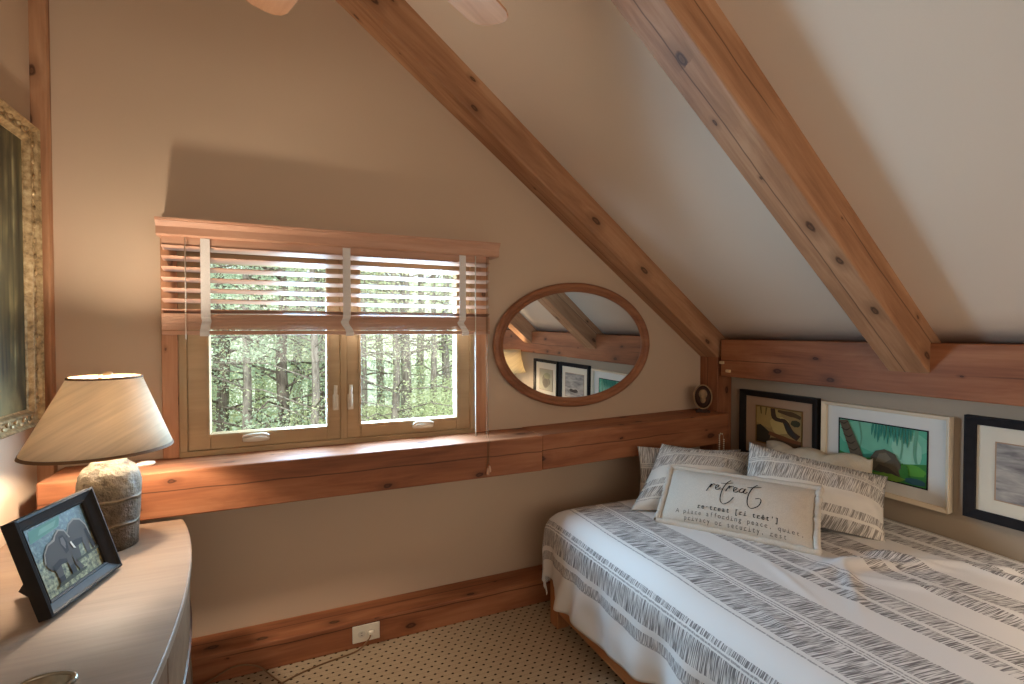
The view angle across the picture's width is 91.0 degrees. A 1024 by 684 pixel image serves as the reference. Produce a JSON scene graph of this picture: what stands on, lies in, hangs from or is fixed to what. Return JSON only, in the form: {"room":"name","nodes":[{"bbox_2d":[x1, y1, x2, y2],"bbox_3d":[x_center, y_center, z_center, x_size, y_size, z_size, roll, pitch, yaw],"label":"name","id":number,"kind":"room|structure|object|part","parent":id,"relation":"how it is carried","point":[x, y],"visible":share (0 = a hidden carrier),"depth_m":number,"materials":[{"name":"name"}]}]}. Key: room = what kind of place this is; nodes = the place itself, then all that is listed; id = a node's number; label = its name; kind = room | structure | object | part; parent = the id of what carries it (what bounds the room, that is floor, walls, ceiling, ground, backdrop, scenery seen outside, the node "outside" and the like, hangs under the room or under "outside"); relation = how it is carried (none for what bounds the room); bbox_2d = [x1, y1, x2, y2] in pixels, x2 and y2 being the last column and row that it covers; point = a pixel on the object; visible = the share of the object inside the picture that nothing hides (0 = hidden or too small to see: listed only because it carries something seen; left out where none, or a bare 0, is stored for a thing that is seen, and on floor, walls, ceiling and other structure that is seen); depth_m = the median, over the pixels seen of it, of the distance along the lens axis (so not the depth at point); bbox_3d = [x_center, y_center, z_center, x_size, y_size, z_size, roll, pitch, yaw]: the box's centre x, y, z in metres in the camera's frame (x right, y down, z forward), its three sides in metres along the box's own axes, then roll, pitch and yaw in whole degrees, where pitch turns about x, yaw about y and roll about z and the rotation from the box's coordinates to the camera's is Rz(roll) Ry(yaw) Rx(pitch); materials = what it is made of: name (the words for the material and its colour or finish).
{"room":"attic bedroom","nodes":[
{"label":"attic bedroom","id":0,"kind":"room"},
{"bbox_2d":[0,0,36,547],"bbox_3d":[-1.054,-0.826,0.027,0.120,4.550,4.336,-1,1,-24],"label":"wall","id":1,"kind":"structure","parent":0,"point":[18,482],"depth_m":1.79,"materials":[{"name":"beige paint"}]},
{"bbox_2d":[0,98,44,439],"bbox_3d":[-1.546,-0.232,1.354,0.046,1.100,1.150,-1,1,-24],"label":"painting","id":2,"kind":"object","parent":1,"relation":"attached to","point":[22,365],"visible":1,"depth_m":1.79,"materials":[{"name":"metal"}]},
{"bbox_2d":[49,0,699,637],"bbox_3d":[-0.251,-0.879,2.680,3.705,4.550,0.060,-1,1,-24],"label":"wall","id":3,"kind":"structure","parent":0,"point":[238,111],"depth_m":2.32,"materials":[{"name":"beige paint"}]},
{"bbox_2d":[28,0,57,483],"bbox_3d":[-1.810,-0.789,1.933,0.055,4.400,0.040,-1,1,-24],"label":"trim","id":4,"kind":"structure","parent":3,"relation":"attached to","point":[38,10],"depth_m":1.93,"materials":[{"name":"brown wood"}]},
{"bbox_2d":[36,428,541,520],"bbox_3d":[-0.809,0.578,2.291,2.005,0.180,0.250,-1,1,-24],"label":"beam","id":5,"kind":"structure","parent":3,"relation":"attached to","point":[172,487],"depth_m":2.17,"materials":[{"name":"red wood"}]},
{"bbox_2d":[136,461,155,466],"bbox_3d":[-1.457,0.484,1.999,0.070,0.020,0.030,-1,2,-44],"label":"pebble","id":6,"kind":"object","parent":5,"relation":"on","point":[143,463],"visible":0.94,"depth_m":1.99,"materials":[{"name":"beige stone"}]},
{"bbox_2d":[160,238,487,458],"bbox_3d":[-0.810,-0.006,2.425,1.458,1.005,0.108,-1,1,-24],"label":"window","id":7,"kind":"structure","parent":3,"relation":"in","point":[186,363],"depth_m":2.37,"materials":[{"name":"brown wood"}]},
{"bbox_3d":[-1.441,0.004,2.122,0.058,0.973,0.032,-1,1,-24],"label":"casing","id":8,"kind":"part","parent":7,"relation":"part of","materials":[{"name":"brown wood"}]},
{"bbox_3d":[-1.414,0.006,2.169,0.030,0.980,0.083,-1,1,-24],"label":"frame","id":9,"kind":"part","parent":7,"relation":"part of","materials":[{"name":"brown wood"}]},
{"bbox_3d":[-1.147,0.423,2.252,0.112,0.040,0.050,-1,1,-24],"label":"crank handle","id":10,"kind":"part","parent":7,"relation":"part of","materials":[{"name":"beige"}]},
{"bbox_3d":[-1.115,0.025,2.298,0.621,0.882,0.066,-1,1,-24],"label":"sash","id":11,"kind":"part","parent":7,"relation":"part of","materials":[{"name":"brown wood"}]},
{"bbox_3d":[-0.819,0.480,2.442,1.333,0.033,0.086,-1,1,-24],"label":"frame","id":12,"kind":"part","parent":7,"relation":"part of","materials":[{"name":"brown wood"}]},
{"bbox_2d":[154,216,500,474],"bbox_3d":[-0.734,0.076,2.290,1.472,1.152,0.242,-1,1,-24],"label":"window blind","id":13,"kind":"object","parent":7,"relation":"attached to","point":[206,237],"visible":1,"depth_m":2.25,"materials":[{"name":"brown wood"}]},
{"bbox_3d":[-1.323,-0.217,2.036,0.005,0.413,0.004,-1,1,-24],"label":"ladder cord","id":14,"kind":"part","parent":13,"relation":"part of","materials":[{"name":"white fabric"}]},
{"bbox_3d":[-0.768,-0.227,2.321,1.413,0.343,0.052,-1,1,-24],"label":"slat panel","id":15,"kind":"part","parent":13,"relation":"part of","materials":[{"name":"brown wood"}]},
{"bbox_3d":[-0.769,-0.044,2.325,1.413,0.018,0.052,-1,1,-24],"label":"rail","id":16,"kind":"part","parent":13,"relation":"part of","materials":[{"name":"brown wood"}]},
{"bbox_3d":[-0.184,0.021,2.550,0.006,0.911,0.007,-1,1,-24],"label":"lift cord","id":17,"kind":"part","parent":13,"relation":"part of","materials":[{"name":"white fabric"}]},
{"bbox_3d":[-0.124,0.088,2.510,0.006,1.043,0.136,0,1,-5],"label":"lift cord","id":18,"kind":"part","parent":13,"relation":"part of","materials":[{"name":"beige fabric"}]},
{"bbox_3d":[-0.116,0.083,2.513,0.005,1.033,0.136,0,1,-5],"label":"lift cord","id":19,"kind":"part","parent":13,"relation":"part of","materials":[{"name":"brown fabric"}]},
{"bbox_3d":[-0.834,0.264,2.381,0.026,0.121,0.038,-1,1,-24],"label":"lock handle","id":20,"kind":"part","parent":7,"relation":"part of","materials":[{"name":"beige"}]},
{"bbox_3d":[-0.821,0.001,2.437,0.030,0.980,0.076,-1,1,-24],"label":"frame","id":21,"kind":"part","parent":7,"relation":"part of","materials":[{"name":"brown wood"}]},
{"bbox_3d":[-0.772,0.264,2.409,0.026,0.121,0.038,-1,1,-24],"label":"lock handle","id":22,"kind":"part","parent":7,"relation":"part of","materials":[{"name":"beige"}]},
{"bbox_3d":[-0.520,0.020,2.563,0.622,0.882,0.066,-1,1,-24],"label":"sash","id":23,"kind":"part","parent":7,"relation":"part of","materials":[{"name":"brown wood"}]},
{"bbox_3d":[-0.452,0.417,2.561,0.112,0.040,0.050,-1,1,-24],"label":"crank handle","id":24,"kind":"part","parent":7,"relation":"part of","materials":[{"name":"beige"}]},
{"bbox_3d":[-0.224,-0.004,2.699,0.030,0.980,0.083,-1,1,-24],"label":"frame","id":25,"kind":"part","parent":7,"relation":"part of","materials":[{"name":"brown wood"}]},
{"bbox_3d":[-0.167,-0.007,2.689,0.067,0.973,0.032,-1,1,-24],"label":"casing","id":26,"kind":"part","parent":7,"relation":"part of","materials":[{"name":"brown wood"}]},
{"bbox_2d":[191,564,549,683],"bbox_3d":[-0.205,1.337,2.621,3.485,0.122,0.166,-1,1,-24],"label":"baseboard","id":27,"kind":"structure","parent":3,"relation":"attached to","point":[278,643],"depth_m":2.35,"materials":[{"name":"red wood"}]},
{"bbox_2d":[352,621,379,643],"bbox_3d":[-0.668,1.339,2.309,0.122,0.078,0.026,-1,1,-24],"label":"power outlet","id":28,"kind":"object","parent":27,"relation":"attached to","point":[361,633],"visible":1,"depth_m":2.31,"materials":[{"name":"beige plastic"}]},
{"bbox_2d":[358,631,364,637],"bbox_3d":[-0.689,1.339,2.305,0.034,0.031,0.003,-1,1,-24],"label":"socket","id":29,"kind":"object","parent":28,"relation":"attached to","point":[361,634],"depth_m":2.30,"materials":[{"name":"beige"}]},
{"bbox_2d":[336,0,725,358],"bbox_3d":[-0.070,-1.139,2.641,3.311,2.577,0.149,-1,1,-24],"label":"beam","id":30,"kind":"structure","parent":3,"relation":"attached to","point":[394,24],"depth_m":2.65,"materials":[{"name":"brown wood"}]},
{"bbox_2d":[493,283,649,406],"bbox_3d":[0.379,0.017,2.912,1.050,0.716,0.038,-1,2,-25],"label":"oval mirror","id":31,"kind":"object","parent":3,"relation":"attached to","point":[563,344],"visible":1,"depth_m":2.90,"materials":[{"name":"brown wood"}]},
{"bbox_2d":[522,408,728,469],"bbox_3d":[0.699,0.548,2.962,1.300,0.180,0.250,-2,2,-24],"label":"beam","id":32,"kind":"structure","parent":3,"relation":"attached to","point":[595,440],"depth_m":2.82,"materials":[{"name":"red wood"}]},
{"bbox_2d":[693,385,712,412],"bbox_3d":[1.201,0.355,3.165,0.112,0.178,0.056,0,1,18],"label":"carved ornament","id":33,"kind":"object","parent":32,"relation":"on","point":[702,396],"visible":1,"depth_m":3.15,"materials":[{"name":"brown wood"}]},
{"bbox_3d":[1.203,0.344,3.170,0.100,0.142,0.024,0,1,18],"label":"plate","id":34,"kind":"part","parent":33,"relation":"part of","materials":[{"name":"brown wood"}]},
{"bbox_2d":[700,356,730,449],"bbox_3d":[1.333,0.734,3.304,0.125,1.300,0.149,-1,1,-24],"label":"trim","id":35,"kind":"structure","parent":3,"relation":"attached to","point":[710,368],"depth_m":3.24,"materials":[{"name":"red wood"}]},
{"bbox_2d":[211,600,625,683],"bbox_3d":[0.602,1.494,0.810,3.705,0.120,4.336,-1,1,-24],"label":"floor","id":36,"kind":"structure","parent":0,"point":[521,645],"depth_m":2.22,"materials":[{"name":"carpet"}]},
{"bbox_2d":[0,519,192,683],"bbox_3d":[-1.076,1.062,1.044,0.625,0.735,1.776,-1,1,-24],"label":"dresser","id":37,"kind":"object","parent":36,"relation":"on","point":[134,626],"visible":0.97,"depth_m":1.25,"materials":[{"name":"brown wood"}]},
{"bbox_2d":[19,670,77,683],"bbox_3d":[-0.917,0.682,0.987,0.106,0.028,0.075,0,1,-16],"label":"dish","id":38,"kind":"object","parent":37,"relation":"on","point":[63,676],"visible":1,"depth_m":1.01,"materials":[{"name":"beige ceramic"}]},
{"bbox_2d":[26,674,71,683],"bbox_3d":[-0.917,0.683,0.987,0.095,0.024,0.065,0,1,-16],"label":"bowl","id":39,"kind":"object","parent":38,"relation":"on","point":[43,678],"depth_m":1.01,"materials":[{"name":"beige ceramic"}]},
{"bbox_2d":[0,487,121,622],"bbox_3d":[-1.244,0.566,1.367,0.175,0.261,0.284,0,1,-9],"label":"photo frame","id":40,"kind":"object","parent":37,"relation":"on","point":[60,550],"visible":1,"depth_m":1.35,"materials":[{"name":"black paint"}]},
{"bbox_2d":[24,504,103,598],"bbox_3d":[-1.216,0.563,1.371,0.006,0.194,0.222,-18,4,-8],"label":"photograph","id":41,"kind":"object","parent":40,"relation":"attached to","point":[65,544],"depth_m":1.37,"materials":[{"name":"paper"}]},
{"bbox_2d":[14,371,173,551],"bbox_3d":[-1.360,0.389,1.663,0.404,0.585,0.404,-1,1,-24],"label":"table lamp","id":42,"kind":"object","parent":37,"relation":"on","point":[107,418],"visible":0.95,"depth_m":1.58,"materials":[{"name":"linen"},{"name":"stone"}]},
{"bbox_3d":[-1.360,0.350,1.662,0.404,0.009,0.404,-1,1,-24],"label":"trim","id":43,"kind":"part","parent":42,"relation":"part of","materials":[{"name":"brown fabric"}]},
{"bbox_3d":[-1.360,0.234,1.660,0.400,0.236,0.400,-1,1,-24],"label":"lamp shade","id":44,"kind":"part","parent":42,"relation":"part of","materials":[{"name":"fabric"}]},
{"bbox_3d":[-1.345,0.116,1.664,0.202,0.007,0.202,-1,1,-24],"label":"trim","id":45,"kind":"part","parent":42,"relation":"part of","materials":[{"name":"brown"}]},
{"bbox_3d":[-0.667,0.847,0.748,0.054,0.221,0.864,0,1,-17],"label":"drawer","id":46,"kind":"part","parent":37,"relation":"part of","materials":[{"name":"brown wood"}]},
{"bbox_3d":[-1.019,0.831,1.539,0.054,0.221,0.864,-1,1,-31],"label":"drawer","id":47,"kind":"part","parent":37,"relation":"part of","materials":[{"name":"brown wood"}]},
{"bbox_3d":[-1.005,0.922,1.547,0.034,0.014,0.822,-1,1,-31],"label":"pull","id":48,"kind":"part","parent":37,"relation":"part of","materials":[{"name":"metal"}]},
{"bbox_3d":[-1.019,1.048,1.543,0.054,0.202,0.864,-1,1,-31],"label":"drawer","id":49,"kind":"part","parent":37,"relation":"part of","materials":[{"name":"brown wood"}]},
{"bbox_3d":[-1.005,1.130,1.551,0.034,0.014,0.822,-1,1,-31],"label":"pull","id":50,"kind":"part","parent":37,"relation":"part of","materials":[{"name":"brown wood"}]},
{"bbox_2d":[204,664,283,683],"bbox_3d":[-1.050,1.375,2.050,0.456,0.068,0.128,0,1,9],"label":"lamp cord","id":51,"kind":"object","parent":36,"relation":"on","point":[260,667],"visible":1,"depth_m":2.09,"materials":[{"name":"brown plastic"}]},
{"bbox_2d":[280,635,370,683],"bbox_3d":[-0.845,1.374,2.132,0.084,0.068,0.534,1,2,41],"label":"lamp cord","id":52,"kind":"object","parent":36,"relation":"on","point":[370,635],"visible":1,"depth_m":2.20,"materials":[{"name":"brown plastic"}]},
{"bbox_2d":[550,578,650,683],"bbox_3d":[1.217,1.137,1.906,1.385,0.550,1.950,-1,1,-24],"label":"bed","id":53,"kind":"object","parent":36,"relation":"on","point":[560,620],"visible":0.1,"depth_m":2.22,"materials":[{"name":"white fabric"}]},
{"bbox_3d":[0.237,1.275,2.493,0.070,0.250,0.075,-1,1,-24],"label":"leg","id":54,"kind":"part","parent":53,"relation":"part of","materials":[{"name":"brown wood"}]},
{"bbox_3d":[0.608,1.256,1.632,0.027,0.178,1.880,-1,1,-24],"label":"rail","id":55,"kind":"part","parent":53,"relation":"part of","materials":[{"name":"brown wood"}]},
{"bbox_2d":[542,499,1023,683],"bbox_3d":[1.167,1.044,1.926,1.450,0.470,1.933,-1,1,-24],"label":"bedspread","id":56,"kind":"object","parent":53,"relation":"on","point":[668,604],"visible":0.75,"depth_m":1.72,"materials":[{"name":"fabric"}]},
{"bbox_2d":[637,446,740,494],"bbox_3d":[0.978,0.699,2.746,0.603,0.263,0.114,0,1,-5],"label":"pillow","id":57,"kind":"object","parent":56,"relation":"on","point":[647,455],"visible":0.14,"depth_m":2.72,"materials":[{"name":"fabric"}]},
{"bbox_2d":[631,444,748,509],"bbox_3d":[0.923,0.689,2.549,0.642,0.283,0.309,0,1,11],"label":"pillow","id":58,"kind":"object","parent":56,"relation":"on","point":[649,498],"visible":0.42,"depth_m":2.53,"materials":[{"name":"fabric"}]},
{"bbox_2d":[654,464,823,555],"bbox_3d":[1.002,0.730,2.254,0.670,0.224,0.258,1,1,33],"label":"pillow","id":59,"kind":"object","parent":56,"relation":"on","point":[774,512],"visible":1,"depth_m":2.18,"materials":[{"name":"fabric"}]},
{"bbox_2d":[747,442,887,540],"bbox_3d":[1.367,0.669,2.291,0.636,0.340,0.258,0,1,21],"label":"pillow","id":60,"kind":"object","parent":56,"relation":"on","point":[853,500],"visible":0.68,"depth_m":2.21,"materials":[{"name":"fabric"}]},
{"bbox_2d":[766,440,872,472],"bbox_3d":[1.543,0.689,2.564,0.212,0.290,0.684,-1,1,-24],"label":"pillow","id":61,"kind":"object","parent":56,"relation":"on","point":[848,460],"visible":0.17,"depth_m":2.50,"materials":[{"name":"beige fabric"}]},
{"bbox_2d":[405,0,1023,343],"bbox_3d":[0.602,-1.487,0.751,3.705,3.292,4.336,-1,1,-24],"label":"ceiling","id":62,"kind":"structure","parent":0,"point":[914,109],"depth_m":1.90,"materials":[{"name":"paint"}]},
{"bbox_2d":[246,0,507,24],"bbox_3d":[-0.406,-1.504,1.063,1.154,1.134,1.203,-1,1,-24],"label":"ceiling fan","id":63,"kind":"object","parent":62,"relation":"hanging from","point":[481,12],"visible":1,"depth_m":1.55,"materials":[{"name":"brown wood"}]},
{"bbox_3d":[-0.631,-1.033,1.387,0.148,0.008,0.455,10,-6,-42],"label":"blade","id":64,"kind":"part","parent":63,"relation":"part of","materials":[{"name":"brown wood"}]},
{"bbox_3d":[-0.167,-1.034,1.439,0.148,0.008,0.455,10,6,29],"label":"blade","id":65,"kind":"part","parent":63,"relation":"part of","materials":[{"name":"brown wood"}]},
{"bbox_2d":[731,377,1023,562],"bbox_3d":[2.258,0.619,1.530,0.120,1.600,4.336,-1,1,-24],"label":"wall","id":66,"kind":"structure","parent":0,"point":[997,539],"depth_m":2.22,"materials":[{"name":"grey paint"}]},
{"bbox_2d":[611,0,940,373],"bbox_3d":[0.719,-0.922,1.734,2.594,2.198,0.163,-1,1,-24],"label":"beam","id":67,"kind":"structure","parent":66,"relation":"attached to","point":[694,43],"depth_m":1.80,"materials":[{"name":"brown wood"}]},
{"bbox_2d":[739,389,820,451],"bbox_3d":[1.546,0.506,2.936,0.032,0.414,0.508,-1,1,-24],"label":"framed picture","id":68,"kind":"object","parent":66,"relation":"attached to","point":[794,421],"visible":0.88,"depth_m":2.93,"materials":[{"name":"black paint"}]},
{"bbox_2d":[756,406,800,448],"bbox_3d":[1.551,0.497,2.934,0.005,0.212,0.292,-1,1,-24],"label":"print","id":69,"kind":"object","parent":68,"relation":"attached to","point":[776,423],"depth_m":2.93},
{"bbox_2d":[719,339,1023,406],"bbox_3d":[2.182,0.135,1.390,0.166,0.231,3.960,-1,1,-24],"label":"beam","id":70,"kind":"structure","parent":66,"relation":"attached to","point":[974,372],"depth_m":2.33,"materials":[{"name":"red wood"}]},
{"bbox_2d":[821,401,953,513],"bbox_3d":[1.773,0.526,2.422,0.036,0.417,0.567,-1,1,-24],"label":"framed picture","id":71,"kind":"object","parent":66,"relation":"attached to","point":[914,450],"visible":0.9,"depth_m":2.34,"materials":[{"name":"beige"}]},
{"bbox_2d":[839,419,926,488],"bbox_3d":[1.774,0.527,2.427,0.011,0.255,0.388,-1,1,-24],"label":"print","id":72,"kind":"object","parent":71,"relation":"attached to","point":[898,452],"depth_m":2.38},
{"bbox_2d":[962,414,1023,531],"bbox_3d":[2.015,0.522,1.885,0.030,0.425,0.515,-1,1,-24],"label":"framed picture","id":73,"kind":"object","parent":66,"relation":"attached to","point":[993,453],"visible":1,"depth_m":2.04,"materials":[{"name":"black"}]},
{"bbox_2d":[996,443,1023,505],"bbox_3d":[2.019,0.524,1.887,0.003,0.230,0.315,-1,1,-24],"label":"print","id":74,"kind":"object","parent":73,"relation":"attached to","point":[1009,456],"depth_m":1.99},
{"label":"outside","id":75,"kind":"structure","parent":0,"visible":0},
{"bbox_2d":[229,403,452,429],"bbox_3d":[-8.285,3.779,30.984,70.000,0.200,56.800,-1,1,-24],"label":"ground","id":76,"kind":"structure","parent":75,"point":[413,403],"depth_m":26.19,"materials":[{"name":"green plant"}]},
{"bbox_2d":[211,374,241,431],"bbox_3d":[-7.507,2.422,12.009,2.459,3.278,2.472,0,1,-9],"label":"shrub","id":77,"kind":"object","parent":76,"relation":"on","point":[211,374],"visible":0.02,"depth_m":12.15,"materials":[{"name":"green plant"}]},
{"bbox_2d":[211,298,266,370],"bbox_3d":[-7.514,-1.157,8.993,5.418,10.563,4.609,0,1,3],"label":"leafy tree","id":78,"kind":"object","parent":76,"relation":"on","point":[214,298],"visible":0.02,"depth_m":10.26,"materials":[{"name":"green plant"}]},
{"bbox_2d":[210,265,287,380],"bbox_3d":[-11.584,-2.931,19.253,7.943,13.700,7.386,1,1,29],"label":"evergreen tree","id":79,"kind":"object","parent":76,"relation":"on","point":[210,265],"visible":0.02,"depth_m":19.32,"materials":[{"name":"green plant"}]},
{"bbox_2d":[210,264,290,414],"bbox_3d":[-9.034,-1.751,12.949,6.250,11.592,6.721,0,1,-4],"label":"evergreen tree","id":80,"kind":"object","parent":76,"relation":"on","point":[210,264],"visible":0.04,"depth_m":12.18,"materials":[{"name":"green plant"}]},
{"bbox_2d":[213,373,306,430],"bbox_3d":[-6.043,2.421,12.138,2.461,3.274,2.434,-1,1,-40],"label":"shrub","id":81,"kind":"object","parent":76,"relation":"on","point":[264,383],"visible":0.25,"depth_m":11.94,"materials":[{"name":"green plant"}]},
{"bbox_2d":[210,264,309,430],"bbox_3d":[-9.168,-3.054,15.849,7.224,14.084,6.145,0,1,23],"label":"leafy tree","id":82,"kind":"object","parent":76,"relation":"on","point":[214,345],"visible":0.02,"depth_m":15.51,"materials":[{"name":"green plant"}]},
{"bbox_2d":[210,264,325,428],"bbox_3d":[-8.252,-2.364,17.226,6.818,12.646,7.332,-1,1,-28],"label":"evergreen tree","id":83,"kind":"object","parent":76,"relation":"on","point":[261,297],"visible":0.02,"depth_m":16.90,"materials":[{"name":"green plant"}]},
{"bbox_2d":[210,265,363,431],"bbox_3d":[-6.490,-1.173,11.236,5.790,10.509,5.528,-1,1,-34],"label":"evergreen tree","id":84,"kind":"object","parent":76,"relation":"on","point":[222,396],"visible":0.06,"depth_m":11.26,"materials":[{"name":"green plant"}]},
{"bbox_2d":[254,337,325,427],"bbox_3d":[-6.789,1.837,16.702,3.213,4.262,3.196,-1,1,-30],"label":"tree","id":85,"kind":"object","parent":76,"relation":"on","point":[307,398],"visible":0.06,"depth_m":16.33,"materials":[{"name":"green plant"}]},
{"bbox_2d":[211,265,377,429],"bbox_3d":[-5.228,-0.589,9.906,4.816,9.390,4.097,0,1,5],"label":"leafy tree","id":86,"kind":"object","parent":76,"relation":"on","point":[248,381],"visible":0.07,"depth_m":9.71,"materials":[{"name":"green plant"}]},
{"bbox_2d":[210,264,404,430],"bbox_3d":[-5.060,-0.914,10.590,5.397,10.011,5.804,1,2,41],"label":"evergreen tree","id":87,"kind":"object","parent":76,"relation":"on","point":[281,378],"visible":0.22,"depth_m":10.35,"materials":[{"name":"green plant"}]},
{"bbox_2d":[228,268,391,411],"bbox_3d":[-7.359,-2.631,18.504,7.237,13.136,6.910,0,1,20],"label":"evergreen tree","id":88,"kind":"object","parent":76,"relation":"on","point":[275,268],"visible":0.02,"depth_m":18.49,"materials":[{"name":"green plant"}]},
{"bbox_2d":[211,266,417,425],"bbox_3d":[-6.088,-2.610,15.399,6.315,13.203,7.013,1,1,30],"label":"leafy tree","id":89,"kind":"object","parent":76,"relation":"on","point":[301,390],"visible":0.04,"depth_m":15.54,"materials":[{"name":"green plant"}]},
{"bbox_2d":[229,267,413,420],"bbox_3d":[-4.123,-1.172,12.293,4.993,10.453,5.555,0,1,-23],"label":"leafy tree","id":90,"kind":"object","parent":76,"relation":"on","point":[364,370],"visible":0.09,"depth_m":12.48,"materials":[{"name":"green plant"}]},
{"bbox_2d":[210,266,435,427],"bbox_3d":[-3.502,-0.010,9.223,4.386,8.252,3.942,-1,1,-30],"label":"leafy tree","id":91,"kind":"object","parent":76,"relation":"on","point":[315,360],"visible":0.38,"depth_m":9.46,"materials":[{"name":"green plant"}]},
{"bbox_2d":[211,266,441,423],"bbox_3d":[-5.153,-1.742,13.459,6.080,11.560,6.368,1,1,36],"label":"evergreen tree","id":92,"kind":"object","parent":76,"relation":"on","point":[318,299],"visible":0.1,"depth_m":13.23,"materials":[{"name":"green plant"}]},
{"bbox_2d":[236,270,417,420],"bbox_3d":[-8.355,-3.757,21.622,7.826,15.258,6.658,-1,2,-41],"label":"leafy tree","id":93,"kind":"object","parent":76,"relation":"on","point":[273,270],"visible":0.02,"depth_m":21.42,"materials":[{"name":"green plant"}]},
{"bbox_2d":[210,274,452,413],"bbox_3d":[-10.888,-1.110,36.733,70.000,9.345,16.000,-1,1,-24],"label":"wooded slope","id":94,"kind":"structure","parent":76,"relation":"on","point":[371,379],"depth_m":34.25,"materials":[{"name":"green plant"}]},
{"bbox_2d":[254,269,416,381],"bbox_3d":[-7.597,-2.981,22.882,7.526,13.662,7.186,1,1,30],"label":"evergreen tree","id":95,"kind":"object","parent":76,"relation":"on","point":[307,269],"visible":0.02,"depth_m":23.11,"materials":[{"name":"green plant"}]},
{"bbox_2d":[272,269,452,418],"bbox_3d":[-2.800,-2.391,12.007,5.633,12.911,6.622,1,1,39],"label":"leafy tree","id":96,"kind":"object","parent":76,"relation":"on","point":[404,374],"visible":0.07,"depth_m":11.91,"materials":[{"name":"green plant"}]},
{"bbox_2d":[274,269,452,426],"bbox_3d":[-2.238,-0.304,10.178,4.678,8.802,4.205,0,1,-21],"label":"leafy tree","id":97,"kind":"object","parent":76,"relation":"on","point":[397,381],"visible":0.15,"depth_m":10.46,"materials":[{"name":"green plant"}]},
{"bbox_2d":[287,270,452,415],"bbox_3d":[-3.522,-2.033,14.076,5.781,12.103,6.432,0,1,23],"label":"leafy tree","id":98,"kind":"object","parent":76,"relation":"on","point":[400,274],"visible":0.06,"depth_m":13.88,"materials":[{"name":"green plant"}]},
{"bbox_2d":[292,270,449,420],"bbox_3d":[-5.504,-3.728,20.204,7.826,15.258,6.657,1,2,40],"label":"leafy tree","id":99,"kind":"object","parent":76,"relation":"on","point":[377,355],"visible":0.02,"depth_m":20.49,"materials":[{"name":"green plant"}]},
{"bbox_2d":[361,402,403,421],"bbox_3d":[-3.203,2.760,11.552,1.969,2.619,1.948,1,1,30],"label":"shrub","id":100,"kind":"object","parent":76,"relation":"on","point":[362,410],"visible":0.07,"depth_m":11.51,"materials":[{"name":"green plant"}]},
{"bbox_2d":[320,273,452,421],"bbox_3d":[-1.759,-0.328,11.504,4.515,8.803,3.841,0,1,12],"label":"leafy tree","id":101,"kind":"object","parent":76,"relation":"on","point":[434,371],"visible":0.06,"depth_m":11.63,"materials":[{"name":"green plant"}]},
{"bbox_2d":[324,275,452,413],"bbox_3d":[-2.029,-1.835,13.547,5.121,11.737,6.020,0,1,11],"label":"leafy tree","id":102,"kind":"object","parent":76,"relation":"on","point":[445,359],"visible":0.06,"depth_m":13.58,"materials":[{"name":"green plant"}]},
{"bbox_2d":[377,364,442,419],"bbox_3d":[-3.223,2.340,16.133,2.461,3.274,2.434,0,1,5],"label":"shrub","id":103,"kind":"object","parent":76,"relation":"on","point":[419,369],"visible":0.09,"depth_m":16.01,"materials":[{"name":"green plant"}]},
{"bbox_2d":[368,274,452,415],"bbox_3d":[-2.717,-2.665,18.147,6.307,13.203,7.017,0,1,13],"label":"leafy tree","id":104,"kind":"object","parent":76,"relation":"on","point":[420,356],"visible":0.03,"depth_m":18.13,"materials":[{"name":"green plant"}]},
{"bbox_2d":[374,275,452,363],"bbox_3d":[-1.011,-2.466,15.757,5.633,12.911,6.622,1,1,40],"label":"leafy tree","id":105,"kind":"object","parent":76,"relation":"on","point":[417,275],"visible":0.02,"depth_m":15.19,"materials":[{"name":"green plant"}]},
{"bbox_2d":[381,277,452,366],"bbox_3d":[-1.526,-2.105,17.662,5.781,12.103,6.432,-1,1,-37],"label":"leafy tree","id":106,"kind":"object","parent":76,"relation":"on","point":[440,277],"visible":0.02,"depth_m":17.63,"materials":[{"name":"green plant"}]},
{"bbox_2d":[385,274,452,358],"bbox_3d":[-2.345,-2.435,21.815,6.947,12.611,6.633,0,1,0],"label":"evergreen tree","id":107,"kind":"object","parent":76,"relation":"on","point":[424,274],"visible":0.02,"depth_m":21.34,"materials":[{"name":"green plant"}]},
{"bbox_2d":[400,387,452,418],"bbox_3d":[-1.437,2.537,10.380,2.336,3.114,2.348,-1,1,-27],"label":"shrub","id":108,"kind":"object","parent":76,"relation":"on","point":[425,392],"visible":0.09,"depth_m":10.20,"materials":[{"name":"green plant"}]},
{"bbox_2d":[412,342,452,414],"bbox_3d":[-2.432,1.940,19.764,2.922,3.928,2.953,-1,2,-44],"label":"shrub","id":109,"kind":"object","parent":76,"relation":"on","point":[439,352],"visible":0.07,"depth_m":19.57,"materials":[{"name":"green plant"}]},
{"bbox_2d":[423,375,452,415],"bbox_3d":[-1.090,2.431,11.582,2.459,3.278,2.472,0,1,20],"label":"shrub","id":110,"kind":"object","parent":76,"relation":"on","point":[445,379],"visible":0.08,"depth_m":11.34,"materials":[{"name":"green plant"}]}
]}

